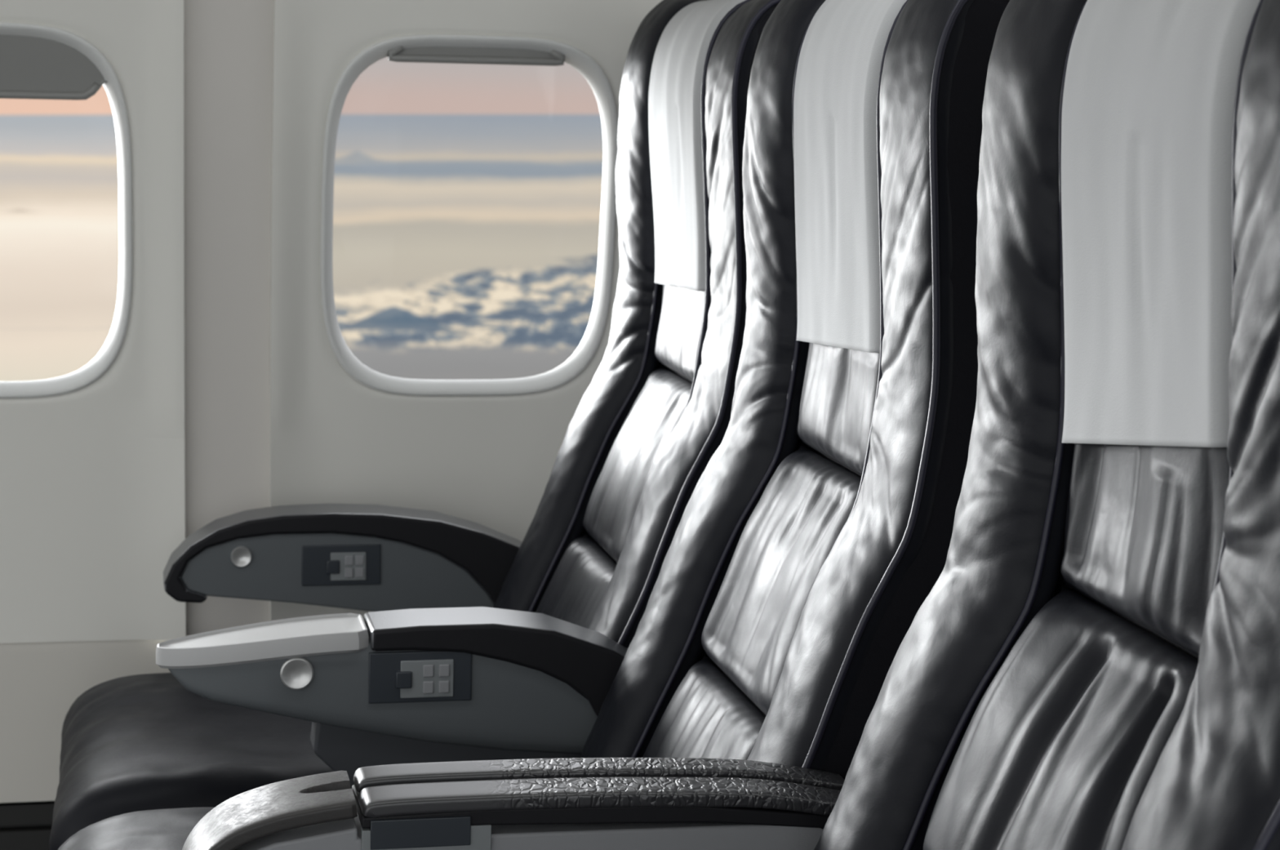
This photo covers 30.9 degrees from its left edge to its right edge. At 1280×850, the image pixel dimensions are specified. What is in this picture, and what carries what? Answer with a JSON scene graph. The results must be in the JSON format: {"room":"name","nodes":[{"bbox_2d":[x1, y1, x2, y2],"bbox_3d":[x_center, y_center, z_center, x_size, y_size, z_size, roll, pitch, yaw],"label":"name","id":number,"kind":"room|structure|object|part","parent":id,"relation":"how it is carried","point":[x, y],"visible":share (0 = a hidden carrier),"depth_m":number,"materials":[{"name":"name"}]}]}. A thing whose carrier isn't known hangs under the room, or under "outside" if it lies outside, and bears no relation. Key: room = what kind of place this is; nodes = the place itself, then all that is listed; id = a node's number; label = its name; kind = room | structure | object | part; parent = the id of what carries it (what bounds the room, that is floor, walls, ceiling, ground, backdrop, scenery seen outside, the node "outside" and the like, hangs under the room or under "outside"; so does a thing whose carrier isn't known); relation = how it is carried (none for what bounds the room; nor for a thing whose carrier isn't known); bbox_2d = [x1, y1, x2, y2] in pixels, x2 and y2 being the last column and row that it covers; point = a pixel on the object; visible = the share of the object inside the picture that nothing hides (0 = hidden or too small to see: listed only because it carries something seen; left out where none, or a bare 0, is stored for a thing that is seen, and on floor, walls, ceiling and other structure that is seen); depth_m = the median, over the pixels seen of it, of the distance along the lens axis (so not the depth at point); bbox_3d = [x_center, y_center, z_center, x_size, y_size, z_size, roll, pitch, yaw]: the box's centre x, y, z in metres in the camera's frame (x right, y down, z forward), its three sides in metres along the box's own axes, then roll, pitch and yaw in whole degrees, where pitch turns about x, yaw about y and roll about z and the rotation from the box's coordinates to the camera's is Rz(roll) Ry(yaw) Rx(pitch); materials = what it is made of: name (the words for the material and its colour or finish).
{"room":"aircraft cabin","nodes":[
{"label":"aircraft cabin","id":0,"kind":"room"},
{"bbox_2d":[0,800,54,805],"bbox_3d":[-0.843,0.534,2.501,5.800,0.294,0.030,0,9,-12],"label":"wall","id":1,"kind":"structure","parent":0,"point":[39,802],"depth_m":2.50,"materials":[{"name":"grey plastic"}]},
{"bbox_2d":[0,804,53,849],"bbox_3d":[-0.822,0.547,2.404,5.800,0.279,0.082,0,9,-12],"label":"baseboard","id":2,"kind":"structure","parent":1,"relation":"attached to","point":[22,827],"depth_m":2.45,"materials":[{"name":"black plastic"}]},
{"bbox_2d":[0,639,170,802],"bbox_3d":[-0.832,0.306,2.441,5.800,0.180,0.083,0,9,-12],"label":"wall panel","id":3,"kind":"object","parent":1,"relation":"attached to","point":[40,682],"depth_m":2.45,"materials":[{"name":"grey plastic"}]},
{"bbox_2d":[0,0,186,643],"bbox_3d":[-0.659,-0.259,2.264,0.422,1.020,0.242,0,9,-12],"label":"wall panel","id":4,"kind":"object","parent":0,"point":[92,477],"visible":0.99,"depth_m":2.43,"materials":[{"name":"white plastic"}]},
{"bbox_2d":[0,22,133,398],"bbox_3d":[-0.677,-0.214,2.349,0.316,0.386,0.084,0,9,-12],"label":"window","id":5,"kind":"structure","parent":4,"relation":"attached to","point":[37,61],"depth_m":2.33,"materials":[{"name":"white plastic"}]},
{"bbox_2d":[0,34,107,91],"bbox_3d":[-0.669,-0.361,2.306,0.272,0.064,0.020,0,9,-12],"label":"shade","id":6,"kind":"object","parent":5,"relation":"attached to","point":[28,62],"depth_m":2.32,"materials":[{"name":"grey plastic"}]},
{"bbox_2d":[269,0,662,621],"bbox_3d":[-0.162,-0.263,2.372,0.422,1.020,0.242,0,9,-12],"label":"wall","id":7,"kind":"structure","parent":0,"point":[487,460],"depth_m":2.47,"materials":[{"name":"white plastic"}]},
{"bbox_2d":[184,0,273,635],"bbox_3d":[-0.411,-0.261,2.319,0.094,1.020,0.216,0,9,-12],"label":"trim","id":8,"kind":"structure","parent":7,"relation":"attached to","point":[228,43],"depth_m":2.42,"materials":[{"name":"grey plastic"}]},
{"bbox_2d":[320,34,617,395],"bbox_3d":[-0.179,-0.218,2.456,0.316,0.386,0.084,0,9,-12],"label":"window","id":9,"kind":"structure","parent":7,"relation":"in","point":[419,48],"depth_m":2.45,"materials":[{"name":"white plastic"}]},
{"bbox_2d":[386,46,564,61],"bbox_3d":[-0.170,-0.387,2.404,0.186,0.018,0.012,0,9,-12],"label":"shade","id":10,"kind":"object","parent":9,"relation":"attached to","point":[393,53],"depth_m":2.40,"materials":[{"name":"grey plastic"}]},
{"bbox_3d":[-0.413,1.004,0.529,5.800,0.040,4.100,0,9,-12],"label":"floor","id":11,"kind":"structure","parent":0,"visible":0},
{"bbox_2d":[48,0,781,849],"bbox_3d":[-0.195,0.167,2.152,0.682,1.150,0.564,0,9,-12],"label":"seat","id":12,"kind":"object","parent":11,"relation":"on","point":[477,641],"visible":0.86,"depth_m":2.04,"materials":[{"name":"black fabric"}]},
{"bbox_2d":[48,672,333,849],"bbox_3d":[-0.299,0.350,2.161,0.478,0.178,0.414,0,9,-12],"label":"seat cushion","id":13,"kind":"object","parent":12,"relation":"on","point":[146,741],"depth_m":2.02,"materials":[{"name":"black leather"}]},
{"bbox_2d":[326,560,339,573],"bbox_3d":[-0.312,0.144,2.354,0.013,0.014,0.007,0,9,-12],"label":"switch","id":14,"kind":"object","parent":12,"relation":"attached to","point":[332,566],"depth_m":2.35,"materials":[{"name":"grey plastic"}]},
{"bbox_3d":[-0.296,0.175,2.392,0.351,0.140,0.052,0,9,-12],"label":"armrest","id":15,"kind":"part","parent":12,"relation":"part of","materials":[{"name":"grey plastic"}]},
{"bbox_3d":[-0.305,0.142,2.359,0.080,0.042,0.006,0,9,-12],"label":"control panel","id":16,"kind":"part","parent":12,"relation":"part of","materials":[{"name":"grey plastic"}]},
{"bbox_3d":[-0.298,0.144,2.359,0.036,0.029,0.006,0,9,-12],"label":"control key plate","id":17,"kind":"part","parent":12,"relation":"part of","materials":[{"name":"grey plastic"}]},
{"bbox_3d":[-0.196,0.223,1.906,0.392,0.108,0.060,0,9,-12],"label":"armrest","id":18,"kind":"part","parent":12,"relation":"part of","materials":[{"name":"grey plastic"}]},
{"bbox_2d":[395,671,412,688],"bbox_3d":[-0.191,0.206,1.871,0.013,0.014,0.007,0,9,-12],"label":"switch","id":19,"kind":"object","parent":12,"relation":"attached to","point":[403,678],"depth_m":1.87,"materials":[{"name":"grey plastic"}]},
{"bbox_3d":[-0.178,0.204,1.876,0.084,0.042,0.006,0,9,-12],"label":"control panel","id":20,"kind":"part","parent":12,"relation":"part of","materials":[{"name":"grey plastic"}]},
{"bbox_3d":[-0.173,0.205,1.876,0.043,0.031,0.006,0,9,-12],"label":"control key plate","id":21,"kind":"part","parent":12,"relation":"part of","materials":[{"name":"grey plastic"}]},
{"bbox_3d":[-0.085,0.252,2.193,0.120,0.255,0.245,0,9,-12],"label":"panel","id":22,"kind":"part","parent":12,"relation":"part of","materials":[{"name":"black leather"}]},
{"bbox_3d":[0.004,0.042,2.180,0.084,0.170,0.245,0,9,-12],"label":"panel","id":23,"kind":"part","parent":12,"relation":"part of","materials":[{"name":"black leather"}]},
{"bbox_3d":[0.058,-0.215,2.152,0.052,0.347,0.213,0,9,-12],"label":"panel","id":24,"kind":"part","parent":12,"relation":"part of","materials":[{"name":"black leather"}]},
{"bbox_3d":[0.036,0.051,1.985,0.301,0.801,0.026,0,9,-12],"label":"panel","id":25,"kind":"part","parent":12,"relation":"part of","materials":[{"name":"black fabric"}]},
{"bbox_2d":[57,0,1009,849],"bbox_3d":[-0.083,0.246,1.640,0.681,1.149,0.494,0,9,-12],"label":"seat","id":26,"kind":"object","parent":11,"relation":"on","point":[797,566],"visible":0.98,"depth_m":1.53,"materials":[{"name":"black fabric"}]},
{"bbox_2d":[57,807,213,849],"bbox_3d":[-0.194,0.415,1.677,0.477,0.195,0.414,0,9,-12],"label":"seat cushion","id":27,"kind":"object","parent":26,"relation":"on","point":[170,828],"depth_m":1.76,"materials":[{"name":"black leather"}]},
{"bbox_3d":[-0.131,0.242,1.377,0.060,0.018,0.007,0,9,-12],"label":"control panel","id":28,"kind":"part","parent":26,"relation":"part of","materials":[{"name":"grey plastic"}]},
{"bbox_3d":[-0.057,0.297,1.435,0.430,0.128,0.063,0,9,-12],"label":"armrest","id":29,"kind":"part","parent":26,"relation":"part of","materials":[{"name":"grey plastic"}]},
{"bbox_3d":[0.019,0.326,1.709,0.123,0.255,0.245,0,9,-12],"label":"panel","id":30,"kind":"part","parent":26,"relation":"part of","materials":[{"name":"black leather"}]},
{"bbox_3d":[0.109,0.116,1.697,0.085,0.170,0.245,0,9,-12],"label":"panel","id":31,"kind":"part","parent":26,"relation":"part of","materials":[{"name":"black leather"}]},
{"bbox_3d":[0.162,-0.142,1.669,0.054,0.347,0.213,0,9,-12],"label":"panel","id":32,"kind":"part","parent":26,"relation":"part of","materials":[{"name":"black leather"}]},
{"bbox_3d":[0.141,0.125,1.502,0.301,0.801,0.026,0,9,-12],"label":"panel","id":33,"kind":"part","parent":26,"relation":"part of","materials":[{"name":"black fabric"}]},
{"bbox_2d":[813,0,1279,849],"bbox_3d":[0.026,0.321,1.153,0.690,1.149,0.486,0,9,-12],"label":"seat","id":34,"kind":"object","parent":11,"relation":"on","point":[1091,661],"visible":1,"depth_m":1.19,"materials":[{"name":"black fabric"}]},
{"bbox_3d":[0.221,0.191,1.205,0.087,0.170,0.245,0,9,-12],"label":"panel","id":35,"kind":"part","parent":34,"relation":"part of","materials":[{"name":"black leather"}]},
{"bbox_3d":[0.275,-0.066,1.177,0.054,0.346,0.213,0,9,-12],"label":"panel","id":36,"kind":"part","parent":34,"relation":"part of","materials":[{"name":"black leather"}]}
]}

